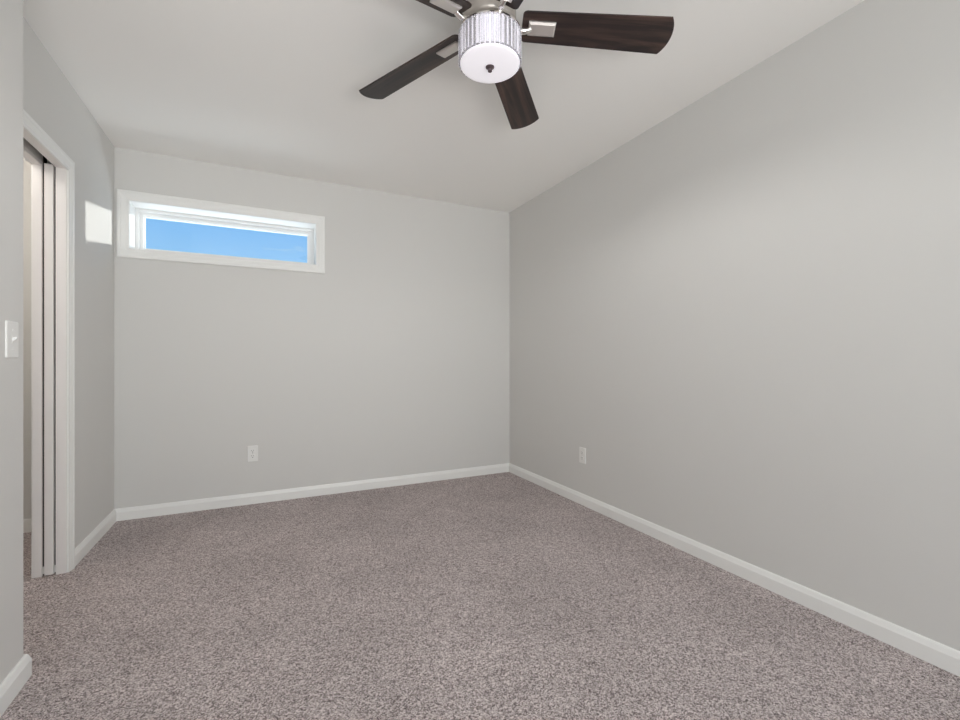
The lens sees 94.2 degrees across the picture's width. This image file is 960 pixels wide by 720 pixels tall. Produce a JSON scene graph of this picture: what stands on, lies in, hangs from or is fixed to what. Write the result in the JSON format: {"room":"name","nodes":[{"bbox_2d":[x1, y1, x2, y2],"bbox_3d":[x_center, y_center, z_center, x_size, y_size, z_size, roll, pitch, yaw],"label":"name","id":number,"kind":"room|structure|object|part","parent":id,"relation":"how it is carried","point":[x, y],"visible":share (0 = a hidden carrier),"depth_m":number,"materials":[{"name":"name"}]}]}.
{"room":"empty bedroom","nodes":[
{"label":"empty bedroom","id":0,"kind":"room"},
{"bbox_2d":[0,0,22,683],"bbox_3d":[-0.596,-0.170,-0.636,0.212,2.440,4.578,0,0,-26],"label":"wall","id":1,"kind":"structure","parent":0,"point":[11,11],"depth_m":1.39,"materials":[{"name":"white paint"}]},
{"bbox_2d":[5,320,18,357],"bbox_3d":[-1.459,-0.064,1.397,0.015,0.114,0.074,0,0,-26],"label":"light switch","id":2,"kind":"object","parent":1,"relation":"attached to","point":[11,328],"visible":1,"depth_m":1.39,"materials":[{"name":"white plastic"}]},
{"bbox_2d":[0,654,31,716],"bbox_3d":[-0.497,1.011,-0.580,0.014,0.078,4.592,0,0,-26],"label":"baseboard","id":3,"kind":"structure","parent":1,"relation":"attached to","point":[19,675],"depth_m":1.39,"materials":[{"name":"white paint"}]},
{"bbox_2d":[23,17,113,547],"bbox_3d":[-2.074,-0.170,2.126,0.125,2.440,1.682,0,0,-26],"label":"wall","id":4,"kind":"structure","parent":0,"point":[49,98],"depth_m":2.49,"materials":[{"name":"white paint"}]},
{"bbox_2d":[23,109,74,577],"bbox_3d":[-2.080,0.009,2.147,0.152,2.082,1.598,0,0,-26],"label":"trim","id":5,"kind":"structure","parent":4,"relation":"attached to","point":[33,133],"depth_m":2.18,"materials":[{"name":"white paint"}]},
{"bbox_3d":[-1.988,0.025,1.795,0.010,2.050,0.884,0,0,-26],"label":"door casing","id":6,"kind":"part","parent":5,"relation":"part of","materials":[{"name":"white paint"}]},
{"bbox_2d":[44,163,54,575],"bbox_3d":[-2.259,0.045,2.503,0.034,1.999,0.751,0,0,-26],"label":"door","id":7,"kind":"structure","parent":4,"relation":"in","point":[49,169],"depth_m":2.17,"materials":[{"name":"white paint"}]},
{"bbox_2d":[75,509,115,565],"bbox_3d":[-2.218,1.011,2.583,0.014,0.078,0.734,0,0,-26],"label":"baseboard","id":8,"kind":"structure","parent":4,"relation":"attached to","point":[89,542],"depth_m":2.52,"materials":[{"name":"white paint"}]},
{"bbox_2d":[23,147,508,518],"bbox_3d":[-1.605,-0.170,3.401,4.490,2.440,0.200,0,0,-26],"label":"wall","id":9,"kind":"structure","parent":0,"point":[392,360],"depth_m":3.42,"materials":[{"name":"white paint"}]},
{"bbox_2d":[23,519,30,532],"bbox_3d":[-2.820,1.011,2.690,0.723,0.078,0.014,0,0,-26],"label":"baseboard","id":10,"kind":"structure","parent":9,"relation":"attached to","point":[26,522],"depth_m":2.71,"materials":[{"name":"white paint"}]},
{"bbox_2d":[117,189,324,273],"bbox_3d":[-1.838,-0.894,3.293,1.290,0.442,0.246,0,0,-26],"label":"window","id":11,"kind":"structure","parent":9,"relation":"in","point":[133,207],"depth_m":3.19,"materials":[{"name":"white paint"}]},
{"bbox_3d":[-1.874,-0.894,3.366,1.160,0.312,0.082,0,0,-26],"label":"frame","id":12,"kind":"part","parent":11,"relation":"part of","materials":[{"name":"white plastic"}]},
{"bbox_2d":[247,445,257,461],"bbox_3d":[-1.661,0.684,3.258,0.070,0.114,0.008,0,0,-26],"label":"wall outlet","id":13,"kind":"object","parent":9,"relation":"attached to","point":[252,451],"visible":1,"depth_m":3.25,"materials":[{"name":"white plastic"}]},
{"bbox_2d":[115,463,508,520],"bbox_3d":[-1.050,1.011,3.551,2.962,0.078,0.014,0,0,-26],"label":"baseboard","id":14,"kind":"structure","parent":9,"relation":"attached to","point":[153,510],"depth_m":3.38,"materials":[{"name":"white paint"}]},
{"bbox_2d":[23,0,863,212],"bbox_3d":[-0.191,-1.465,0.496,4.490,0.150,6.660,0,0,-26],"label":"ceiling","id":15,"kind":"structure","parent":0,"point":[270,86],"depth_m":2.25,"materials":[{"name":"white paint"}]},
{"bbox_2d":[359,0,673,128],"bbox_3d":[0.032,-1.235,1.638,1.304,0.310,1.294,0,0,-26],"label":"ceiling fan","id":16,"kind":"object","parent":15,"relation":"hanging from","point":[487,45],"visible":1,"depth_m":1.67,"materials":[{"name":"brown wood"}]},
{"bbox_3d":[-0.291,-1.238,1.908,0.565,0.006,0.148,-4,11,35],"label":"blade","id":17,"kind":"part","parent":16,"relation":"part of","materials":[{"name":"brown wood"}]},
{"bbox_3d":[-0.285,-1.238,1.436,0.565,0.006,0.148,-4,16,-37],"label":"blade","id":18,"kind":"part","parent":16,"relation":"part of","materials":[{"name":"brown wood"}]},
{"bbox_3d":[-0.119,-1.243,1.562,0.100,0.010,0.055,-4,16,-37],"label":"mounting plate","id":19,"kind":"part","parent":16,"relation":"part of","materials":[{"name":"silver metal"}]},
{"bbox_3d":[-0.120,-1.243,1.790,0.100,0.010,0.055,-4,11,35],"label":"mounting plate","id":20,"kind":"part","parent":16,"relation":"part of","materials":[{"name":"silver metal"}]},
{"bbox_3d":[-0.053,-1.244,1.612,0.089,0.043,0.027,-4,16,-37],"label":"blade arm","id":21,"kind":"part","parent":16,"relation":"part of","materials":[{"name":"silver metal"}]},
{"bbox_2d":[460,43,519,82],"bbox_3d":[0.037,-1.098,1.676,0.223,0.034,0.223,0,0,-26],"label":"diffuser","id":22,"kind":"object","parent":16,"relation":"attached to","point":[480,62],"depth_m":1.65,"materials":[{"name":"white glass"}]},
{"bbox_3d":[0.070,-1.244,1.571,0.027,0.043,0.089,14,-1,-19],"label":"blade arm","id":23,"kind":"part","parent":16,"relation":"part of","materials":[{"name":"silver metal"}]},
{"bbox_3d":[0.167,-1.238,1.296,0.148,0.006,0.564,14,-1,-19],"label":"blade","id":24,"kind":"part","parent":16,"relation":"part of","materials":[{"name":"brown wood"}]},
{"bbox_3d":[0.157,-1.238,2.060,0.148,0.006,0.564,-14,-7,16],"label":"blade","id":25,"kind":"part","parent":16,"relation":"part of","materials":[{"name":"brown wood"}]},
{"bbox_3d":[0.148,-1.244,1.675,0.089,0.043,0.027,3,-14,-1],"label":"blade arm","id":26,"kind":"part","parent":16,"relation":"part of","materials":[{"name":"silver metal"}]},
{"bbox_3d":[0.232,-1.243,1.677,0.100,0.010,0.055,3,-14,-1],"label":"mounting plate","id":27,"kind":"part","parent":16,"relation":"part of","materials":[{"name":"silver metal"}]},
{"bbox_3d":[0.439,-1.238,1.681,0.564,0.006,0.148,3,-14,-1],"label":"blade","id":28,"kind":"part","parent":16,"relation":"part of","materials":[{"name":"brown wood"}]},
{"bbox_2d":[0,472,959,719],"bbox_3d":[-0.191,1.110,0.496,4.490,0.120,6.660,0,0,-26],"label":"floor","id":29,"kind":"structure","parent":0,"point":[498,596],"depth_m":1.76,"materials":[{"name":"carpet"}]},
{"bbox_2d":[509,0,959,650],"bbox_3d":[1.781,-0.170,1.345,0.200,2.440,6.460,0,0,-26],"label":"wall","id":30,"kind":"structure","parent":0,"point":[743,313],"depth_m":2.00,"materials":[{"name":"white paint"}]},
{"bbox_2d":[579,447,585,463],"bbox_3d":[0.743,0.693,3.240,0.008,0.114,0.070,0,0,-26],"label":"wall outlet","id":31,"kind":"object","parent":30,"relation":"attached to","point":[582,451],"visible":1,"depth_m":3.23,"materials":[{"name":"white plastic"}]},
{"bbox_2d":[509,463,959,676],"bbox_3d":[1.641,1.011,1.388,0.014,0.078,6.260,0,0,-26],"label":"baseboard","id":32,"kind":"structure","parent":30,"relation":"attached to","point":[942,656],"depth_m":1.97,"materials":[{"name":"white paint"}]}
]}

